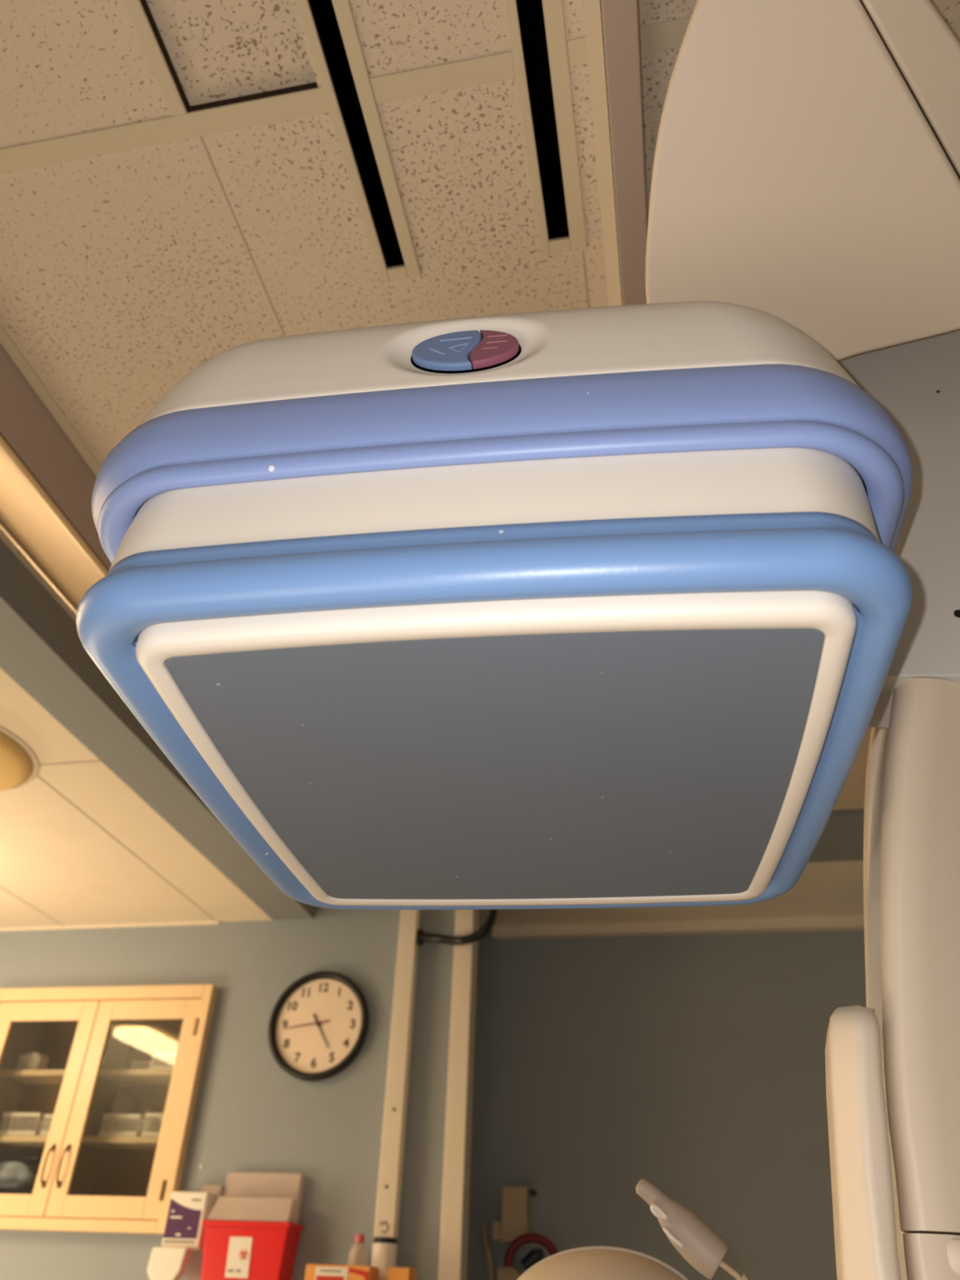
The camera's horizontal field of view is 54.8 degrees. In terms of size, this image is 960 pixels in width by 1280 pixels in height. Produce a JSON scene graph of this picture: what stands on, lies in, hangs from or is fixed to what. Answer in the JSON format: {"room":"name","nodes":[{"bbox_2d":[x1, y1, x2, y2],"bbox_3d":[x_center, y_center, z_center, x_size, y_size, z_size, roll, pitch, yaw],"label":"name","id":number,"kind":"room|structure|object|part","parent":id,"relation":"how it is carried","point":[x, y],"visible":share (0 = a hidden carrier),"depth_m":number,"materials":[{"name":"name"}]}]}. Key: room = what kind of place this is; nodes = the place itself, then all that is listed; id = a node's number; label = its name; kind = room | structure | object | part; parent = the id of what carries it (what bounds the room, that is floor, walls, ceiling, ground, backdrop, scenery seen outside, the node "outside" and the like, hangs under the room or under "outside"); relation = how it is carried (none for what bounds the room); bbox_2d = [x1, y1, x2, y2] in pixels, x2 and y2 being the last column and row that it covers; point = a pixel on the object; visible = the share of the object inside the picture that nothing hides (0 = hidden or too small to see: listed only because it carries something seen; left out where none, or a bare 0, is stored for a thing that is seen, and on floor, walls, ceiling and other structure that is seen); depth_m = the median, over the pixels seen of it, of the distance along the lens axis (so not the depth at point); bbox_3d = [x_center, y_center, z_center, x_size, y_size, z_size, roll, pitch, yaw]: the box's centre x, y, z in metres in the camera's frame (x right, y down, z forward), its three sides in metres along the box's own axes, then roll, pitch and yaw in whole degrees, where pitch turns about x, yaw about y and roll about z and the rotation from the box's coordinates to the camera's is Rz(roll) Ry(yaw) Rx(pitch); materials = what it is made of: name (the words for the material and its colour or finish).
{"room":"radiology room","nodes":[
{"label":"radiology room","id":0,"kind":"room"},
{"bbox_2d":[0,667,271,928],"bbox_3d":[-2.307,-0.483,1.652,1.790,0.001,6.020,-5,-36,10],"label":"ceiling","id":1,"kind":"structure","parent":0,"point":[54,858],"depth_m":3.36,"materials":[{"name":"tile"}]},
{"bbox_2d":[0,725,39,791],"bbox_3d":[-1.603,0.336,2.717,0.572,0.048,0.572,-5,-36,10],"label":"ceiling disc","id":2,"kind":"object","parent":1,"relation":"attached to","point":[20,765],"visible":1,"depth_m":2.74,"materials":[{"name":"brown plastic"}]},
{"bbox_2d":[0,760,216,926],"bbox_3d":[-2.307,-0.483,1.652,1.790,0.002,6.020,-5,-36,10],"label":"ceiling trim","id":3,"kind":"structure","parent":1,"relation":"attached to","point":[38,776],"depth_m":3.25,"materials":[{"name":"beige metal"}]},
{"bbox_2d":[0,537,315,919],"bbox_3d":[-1.336,-0.653,1.550,0.180,0.220,6.020,-5,-36,10],"label":"ceiling beam","id":4,"kind":"structure","parent":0,"point":[42,650],"depth_m":2.57,"materials":[{"name":"grey paint"}]},
{"bbox_2d":[0,906,455,1279],"bbox_3d":[-1.384,2.248,3.303,2.600,2.900,0.100,-5,-36,10],"label":"wall","id":5,"kind":"structure","parent":0,"point":[251,1115],"depth_m":3.49,"materials":[{"name":"grey paint"}]},
{"bbox_2d":[0,984,217,1234],"bbox_3d":[-1.542,1.869,3.699,0.988,0.848,0.386,-5,-36,10],"label":"upper cabinet","id":6,"kind":"object","parent":5,"relation":"attached to","point":[91,1037],"visible":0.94,"depth_m":3.70,"materials":[{"name":"beige wood"}]},
{"bbox_2d":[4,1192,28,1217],"bbox_3d":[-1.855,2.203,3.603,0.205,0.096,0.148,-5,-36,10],"label":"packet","id":7,"kind":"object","parent":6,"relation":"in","point":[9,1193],"visible":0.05,"depth_m":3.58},
{"bbox_2d":[0,1160,36,1190],"bbox_3d":[-1.853,2.123,3.669,0.203,0.093,0.164,-5,-36,10],"label":"packet","id":8,"kind":"object","parent":7,"relation":"on","point":[14,1175],"visible":1,"depth_m":3.62,"materials":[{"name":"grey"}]},
{"bbox_2d":[7,1154,42,1164],"bbox_3d":[-1.808,2.079,3.706,0.140,0.024,0.090,-5,-36,10],"label":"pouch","id":9,"kind":"object","parent":8,"relation":"on","point":[26,1159],"visible":0.69,"depth_m":3.67,"materials":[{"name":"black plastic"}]},
{"bbox_2d":[0,1135,48,1149],"bbox_3d":[-1.772,2.025,3.730,0.416,0.022,0.219,-5,-36,10],"label":"shelf","id":10,"kind":"object","parent":6,"relation":"attached to","point":[6,1142],"depth_m":3.66,"materials":[{"name":"beige wood"}]},
{"bbox_2d":[0,1112,52,1135],"bbox_3d":[-1.826,1.984,3.766,0.165,0.082,0.180,-5,-36,10],"label":"storage basket","id":11,"kind":"object","parent":6,"relation":"on","point":[13,1116],"visible":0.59,"depth_m":3.71,"materials":[{"name":"white plastic"}]},
{"bbox_2d":[15,1051,48,1069],"bbox_3d":[-1.889,1.786,3.905,0.114,0.082,0.094,-5,-36,10],"label":"packet","id":12,"kind":"object","parent":6,"relation":"on","point":[34,1060],"visible":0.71,"depth_m":3.88,"materials":[{"name":"white plastic"}]},
{"bbox_2d":[0,1069,66,1085],"bbox_3d":[-1.764,1.830,3.869,0.416,0.022,0.219,-5,-36,10],"label":"shelf","id":13,"kind":"object","parent":6,"relation":"attached to","point":[7,1077],"depth_m":3.82,"materials":[{"name":"beige wood"}]},
{"bbox_3d":[-1.785,1.808,3.612,0.307,0.608,0.003,-5,-36,10],"label":"pane","id":14,"kind":"part","parent":6,"relation":"part of","materials":[{"name":"clear glass"}]},
{"bbox_2d":[39,1114,53,1135],"bbox_3d":[-1.649,1.972,3.735,0.150,0.078,0.180,-5,-36,10],"label":"storage basket","id":15,"kind":"object","parent":6,"relation":"on","point":[49,1117],"visible":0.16,"depth_m":3.68,"materials":[{"name":"white plastic"}]},
{"bbox_3d":[-1.609,1.950,3.434,0.014,0.140,0.033,-5,-36,10],"label":"handle","id":16,"kind":"part","parent":6,"relation":"part of","materials":[{"name":"brown metal"}]},
{"bbox_3d":[-1.789,1.806,3.614,0.452,0.753,0.022,-5,-36,10],"label":"door","id":17,"kind":"part","parent":6,"relation":"part of","materials":[{"name":"beige wood"}]},
{"bbox_3d":[-1.547,1.944,3.424,0.014,0.140,0.033,-5,-36,10],"label":"handle","id":18,"kind":"part","parent":6,"relation":"part of","materials":[{"name":"brown metal"}]},
{"bbox_3d":[-1.342,1.771,3.536,0.316,0.608,0.003,-5,-36,10],"label":"pane","id":19,"kind":"part","parent":6,"relation":"part of","materials":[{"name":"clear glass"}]},
{"bbox_2d":[82,1136,159,1150],"bbox_3d":[-1.319,1.988,3.652,0.471,0.022,0.219,-5,-36,10],"label":"shelf","id":20,"kind":"object","parent":6,"relation":"attached to","point":[89,1143],"depth_m":3.59,"materials":[{"name":"beige wood"}]},
{"bbox_3d":[-1.343,1.768,3.537,0.448,0.753,0.022,-5,-36,10],"label":"door","id":21,"kind":"part","parent":6,"relation":"part of","materials":[{"name":"beige wood"}]},
{"bbox_2d":[97,1113,151,1136],"bbox_3d":[-1.402,1.924,3.656,0.160,0.080,0.090,-5,-36,10],"label":"storage basket","id":22,"kind":"object","parent":6,"relation":"on","point":[114,1117],"visible":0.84,"depth_m":3.63,"materials":[{"name":"white plastic"}]},
{"bbox_2d":[98,1069,173,1085],"bbox_3d":[-1.311,1.792,3.792,0.471,0.022,0.219,-5,-36,10],"label":"shelf","id":23,"kind":"object","parent":6,"relation":"attached to","point":[107,1077],"depth_m":3.75,"materials":[{"name":"beige wood"}]},
{"bbox_2d":[130,1060,161,1069],"bbox_3d":[-1.390,1.787,3.852,0.100,0.052,0.080,-5,-36,10],"label":"packet","id":24,"kind":"object","parent":6,"relation":"on","point":[135,1064],"visible":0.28,"depth_m":3.83,"materials":[{"name":"white plastic"}]},
{"bbox_2d":[140,1112,164,1136],"bbox_3d":[-1.230,1.908,3.627,0.150,0.084,0.090,-5,-36,10],"label":"storage basket","id":25,"kind":"object","parent":6,"relation":"on","point":[155,1117],"visible":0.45,"depth_m":3.61,"materials":[{"name":"white plastic"}]},
{"bbox_2d":[149,1052,176,1069],"bbox_3d":[-1.259,1.746,3.802,0.130,0.068,0.140,-5,-36,10],"label":"storage basket","id":26,"kind":"object","parent":6,"relation":"on","point":[159,1055],"visible":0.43,"depth_m":3.76,"materials":[{"name":"white plastic"}]},
{"bbox_2d":[0,920,220,931],"bbox_3d":[-1.869,1.264,4.059,1.555,0.012,0.012,-5,-36,10],"label":"trim","id":27,"kind":"structure","parent":5,"relation":"attached to","point":[211,922],"depth_m":4.01,"materials":[{"name":"beige"}]},
{"bbox_2d":[146,1184,224,1279],"bbox_3d":[-1.020,2.061,3.204,0.168,0.312,0.140,-5,-36,10],"label":"soap dispenser","id":28,"kind":"object","parent":5,"relation":"attached to","point":[183,1241],"visible":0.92,"depth_m":3.17,"materials":[{"name":"white plastic"}]},
{"bbox_2d":[163,1198,201,1239],"bbox_3d":[-1.025,1.999,3.199,0.122,0.117,0.001,-5,-36,10],"label":"print","id":29,"kind":"object","parent":28,"relation":"on","point":[184,1220],"depth_m":3.19,"materials":[{"name":"purple paper"}]},
{"bbox_3d":[-0.964,2.089,3.239,0.074,0.312,0.030,-5,-36,10],"label":"plate","id":30,"kind":"part","parent":28,"relation":"part of","materials":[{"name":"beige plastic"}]},
{"bbox_2d":[200,1172,304,1279],"bbox_3d":[-0.781,2.083,3.126,0.316,0.502,0.142,-5,-36,10],"label":"sharps container","id":31,"kind":"object","parent":5,"relation":"attached to","point":[252,1231],"visible":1,"depth_m":3.12,"materials":[{"name":"red plastic"}]},
{"bbox_2d":[227,1269,240,1272],"bbox_3d":[-0.813,2.086,3.060,0.045,0.008,0.002,-5,-36,10],"label":"print","id":32,"kind":"object","parent":31,"relation":"attached to","point":[228,1270],"depth_m":3.06,"materials":[{"name":"beige paper"}]},
{"bbox_3d":[-0.779,1.962,3.189,0.296,0.073,0.088,-5,-36,10],"label":"lid","id":33,"kind":"part","parent":31,"relation":"part of","materials":[{"name":"beige plastic"}]},
{"bbox_3d":[-0.767,1.970,3.268,0.280,0.153,0.041,-5,-36,10],"label":"lid","id":34,"kind":"part","parent":31,"relation":"part of","materials":[{"name":"beige plastic"}]},
{"bbox_2d":[267,971,368,1081],"bbox_3d":[-0.626,1.490,3.586,0.400,0.400,0.043,-5,-36,10],"label":"wall clock","id":35,"kind":"object","parent":5,"relation":"attached to","point":[318,1025],"visible":1,"depth_m":3.58,"materials":[{"name":"black plastic"}]},
{"bbox_2d":[438,909,479,1279],"bbox_3d":[-0.091,2.131,2.982,0.074,2.800,0.110,-5,-36,10],"label":"trim","id":36,"kind":"structure","parent":5,"relation":"attached to","point":[454,1232],"depth_m":3.27,"materials":[{"name":"beige metal"}]},
{"bbox_3d":[-0.391,2.136,2.916,0.380,0.025,0.280,-5,-36,10],"label":"trim","id":37,"kind":"structure","parent":5,"relation":"attached to","visible":0},
{"bbox_2d":[304,1263,378,1279],"bbox_3d":[-0.440,2.050,2.925,0.215,0.122,0.103,-5,-36,10],"label":"glove box","id":38,"kind":"object","parent":37,"relation":"on","point":[313,1272],"visible":1,"depth_m":2.91,"materials":[{"name":"orange cardboard"}]},
{"bbox_2d":[314,1266,368,1279],"bbox_3d":[-0.434,2.006,2.892,0.175,0.076,0.003,-5,-36,10],"label":"print","id":39,"kind":"object","parent":38,"relation":"attached to","point":[321,1273],"depth_m":2.91},
{"bbox_2d":[347,1233,368,1266],"bbox_3d":[-0.407,2.088,3.055,0.066,0.214,0.066,-5,-36,10],"label":"bottle","id":40,"kind":"object","parent":37,"relation":"on","point":[357,1255],"visible":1,"depth_m":3.07,"materials":[{"name":"beige plastic"}]},
{"bbox_2d":[370,910,421,1279],"bbox_3d":[-0.299,1.582,3.396,0.100,1.439,0.120,-5,-36,10],"label":"pole","id":41,"kind":"object","parent":37,"relation":"on","point":[384,1247],"visible":0.78,"depth_m":3.33,"materials":[{"name":"beige metal"}]},
{"bbox_2d":[416,909,497,946],"bbox_3d":[-0.044,1.067,3.623,0.165,0.245,0.466,29,-43,-32],"label":"cable","id":42,"kind":"object","parent":41,"relation":"attached to","point":[421,936],"visible":0.75,"depth_m":3.59,"materials":[{"name":"black plastic"}]},
{"bbox_2d":[386,1266,417,1279],"bbox_3d":[-0.251,2.059,2.926,0.075,0.122,0.100,-5,-36,10],"label":"cardboard box","id":43,"kind":"object","parent":37,"relation":"on","point":[393,1273],"visible":1,"depth_m":2.92,"materials":[{"name":"orange cardboard"}]},
{"bbox_2d":[0,0,959,928],"bbox_3d":[0.437,-0.652,1.471,3.330,0.001,6.550,-5,-36,10],"label":"ceiling","id":44,"kind":"structure","parent":0,"point":[124,273],"depth_m":1.48,"materials":[{"name":"tile"}]},
{"bbox_2d":[0,342,111,613],"bbox_3d":[-1.064,-0.763,1.302,0.196,0.114,5.200,-5,-36,10],"label":"cove","id":45,"kind":"object","parent":44,"relation":"attached to","point":[46,486],"visible":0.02,"depth_m":1.90,"materials":[{"name":"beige paint"}]},
{"bbox_2d":[139,0,318,112],"bbox_3d":[-0.384,-0.962,1.102,0.207,0.019,0.609,-5,-36,10],"label":"ceiling trim","id":46,"kind":"structure","parent":44,"relation":"attached to","point":[313,85],"depth_m":1.33,"materials":[{"name":"brown metal"}]},
{"bbox_2d":[146,0,316,106],"bbox_3d":[-0.384,-0.980,1.115,0.209,0.025,0.611,-5,-36,10],"label":"tile","id":47,"kind":"structure","parent":46,"relation":"on","point":[217,50],"depth_m":1.30,"materials":[{"name":"beige tile"}]},
{"bbox_2d":[294,0,421,282],"bbox_3d":[-0.322,-1.242,0.763,0.071,0.098,2.067,-5,-36,10],"label":"ceiling slot","id":48,"kind":"object","parent":44,"relation":"attached to","point":[329,26],"visible":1,"depth_m":1.39,"materials":[{"name":"beige metal"}]},
{"bbox_2d":[200,136,589,336],"bbox_3d":[0.077,-0.064,2.314,0.546,0.002,2.462,-5,-36,10],"label":"ceiling trim","id":49,"kind":"structure","parent":44,"relation":"attached to","point":[201,137],"depth_m":1.52,"materials":[{"name":"beige metal"}]},
{"bbox_2d":[0,0,865,808],"bbox_3d":[0.336,-0.968,1.033,3.330,0.004,5.450,-5,-36,10],"label":"grid","id":50,"kind":"object","parent":44,"relation":"attached to","point":[182,125],"visible":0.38,"depth_m":1.34,"materials":[{"name":"beige metal"}]},
{"bbox_2d":[504,0,586,254],"bbox_3d":[-0.052,-1.266,0.715,0.075,0.098,2.062,-5,-36,10],"label":"ceiling slot","id":51,"kind":"object","parent":44,"relation":"attached to","point":[536,28],"visible":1,"depth_m":1.38,"materials":[{"name":"beige metal"}]},
{"bbox_2d":[582,0,647,306],"bbox_3d":[0.146,-0.869,1.099,0.067,0.100,5.200,-5,-36,10],"label":"ceiling beam cover","id":52,"kind":"structure","parent":44,"relation":"attached to","point":[611,27],"depth_m":1.28,"materials":[{"name":"beige metal"}]},
{"bbox_2d":[478,860,863,927],"bbox_3d":[0.973,1.030,3.778,3.330,0.017,0.620,-5,-36,10],"label":"end panel","id":53,"kind":"object","parent":44,"relation":"attached to","point":[833,888],"visible":0.11,"depth_m":3.91,"materials":[{"name":"beige paint"}]},
{"bbox_2d":[808,808,864,862],"bbox_3d":[0.879,0.710,3.385,3.330,0.080,0.410,-5,-36,10],"label":"cross beam","id":54,"kind":"structure","parent":44,"relation":"attached to","point":[842,839],"depth_m":3.29,"materials":[{"name":"grey paint"}]},
{"bbox_2d":[466,928,866,1279],"bbox_3d":[1.268,2.321,3.302,2.800,2.950,0.100,-5,-36,10],"label":"wall","id":55,"kind":"structure","parent":0,"point":[692,1067],"depth_m":3.74,"materials":[{"name":"grey paint"}]},
{"bbox_2d":[482,1223,493,1279],"bbox_3d":[0.027,2.292,3.449,0.029,0.196,0.084,19,-39,-23],"label":"cable","id":56,"kind":"object","parent":55,"relation":"attached to","point":[485,1239],"visible":1,"depth_m":3.43,"materials":[{"name":"beige plastic"}]},
{"bbox_2d":[492,1220,501,1241],"bbox_3d":[0.072,2.240,3.506,0.035,0.062,0.110,-5,-36,10],"label":"wall box","id":57,"kind":"object","parent":55,"relation":"attached to","point":[496,1224],"visible":0.76,"depth_m":3.46,"materials":[{"name":"beige plastic"}]},
{"bbox_2d":[497,1266,522,1279],"bbox_3d":[0.117,2.340,3.366,0.100,0.103,0.100,-5,-36,10],"label":"bracket","id":58,"kind":"object","parent":55,"relation":"attached to","point":[504,1273],"visible":0.74,"depth_m":3.34,"materials":[{"name":"beige plastic"}]},
{"bbox_2d":[504,1233,558,1266],"bbox_3d":[0.193,2.233,3.338,0.210,0.158,0.030,-5,-36,10],"label":"tube","id":59,"kind":"object","parent":58,"relation":"attached to","point":[526,1238],"visible":0.86,"depth_m":3.36,"materials":[{"name":"red rubber"}]},
{"bbox_2d":[520,1248,544,1270],"bbox_3d":[0.188,2.225,3.320,0.085,0.070,0.048,-5,-36,10],"label":"clamp","id":60,"kind":"object","parent":59,"relation":"attached to","point":[534,1256],"visible":0.85,"depth_m":3.31,"materials":[{"name":"black plastic"}]},
{"bbox_2d":[500,1185,537,1244],"bbox_3d":[0.154,2.184,3.515,0.129,0.181,0.130,-5,-36,10],"label":"wall box","id":61,"kind":"object","parent":55,"relation":"attached to","point":[516,1201],"visible":0.85,"depth_m":3.47,"materials":[{"name":"beige plastic"}]},
{"bbox_3d":[0.203,2.111,3.531,0.026,0.025,0.030,-5,-36,10],"label":"knob","id":62,"kind":"part","parent":61,"relation":"part of","materials":[{"name":"black plastic"}]},
{"bbox_2d":[491,915,864,940],"bbox_3d":[1.364,1.216,3.979,2.660,0.060,0.060,-5,-36,10],"label":"trim","id":63,"kind":"structure","parent":55,"relation":"attached to","point":[839,922],"depth_m":4.04,"materials":[{"name":"beige metal"}]},
{"bbox_3d":[-0.621,1.724,-0.006,5.300,0.050,6.550,-5,-36,10],"label":"floor","id":64,"kind":"structure","parent":0,"visible":0},
{"bbox_2d":[517,1245,688,1279],"bbox_3d":[0.159,1.495,0.940,0.400,1.474,0.400,-5,-36,10],"label":"dome","id":65,"kind":"object","parent":64,"relation":"on","point":[586,1263],"visible":1,"depth_m":1.29,"materials":[{"name":"beige plastic"}]},
{"bbox_2d":[635,1178,748,1279],"bbox_3d":[0.235,1.205,0.578,0.176,1.508,0.044,-5,-36,10],"label":"handset","id":66,"kind":"object","parent":64,"relation":"on","point":[695,1242],"visible":1,"depth_m":0.98,"materials":[{"name":"beige plastic"}]},
{"bbox_3d":[0.274,1.232,0.551,0.096,1.436,0.006,-5,-36,10],"label":"cord","id":67,"kind":"part","parent":66,"relation":"part of","materials":[{"name":"beige plastic"}]},
{"bbox_2d":[644,0,959,1279],"bbox_3d":[0.676,0.474,0.474,1.010,2.625,0.849,-5,-36,10],"label":"gantry","id":68,"kind":"object","parent":64,"relation":"on","point":[806,171],"visible":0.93,"depth_m":0.94,"materials":[{"name":"beige plastic"}]},
{"bbox_2d":[75,301,912,910],"bbox_3d":[0.032,-0.167,1.008,0.667,0.753,0.602,-5,-36,10],"label":"detector","id":69,"kind":"object","parent":68,"relation":"attached to","point":[606,606],"visible":1,"depth_m":0.65,"materials":[{"name":"blue plastic"}]},
{"bbox_3d":[0.028,0.134,0.791,0.454,0.007,0.478,-3,-36,7],"label":"plate","id":70,"kind":"part","parent":69,"relation":"part of","materials":[{"name":"grey plastic"}]},
{"bbox_3d":[0.028,0.125,0.798,0.507,0.033,0.530,-5,-36,10],"label":"frame","id":71,"kind":"part","parent":69,"relation":"part of","materials":[{"name":"beige plastic"}]},
{"bbox_3d":[0.394,-0.553,1.026,0.438,0.332,0.438,-5,-36,10],"label":"arm","id":72,"kind":"part","parent":68,"relation":"part of","materials":[{"name":"beige plastic"}]},
{"bbox_3d":[0.577,-0.158,1.049,0.357,0.544,0.100,-5,-36,10],"label":"panel","id":73,"kind":"part","parent":68,"relation":"part of","materials":[{"name":"white plastic"}]},
{"bbox_3d":[0.542,-0.569,1.010,0.531,0.247,0.097,30,-44,-33],"label":"arm","id":74,"kind":"part","parent":68,"relation":"part of","materials":[{"name":"beige plastic"}]}
]}

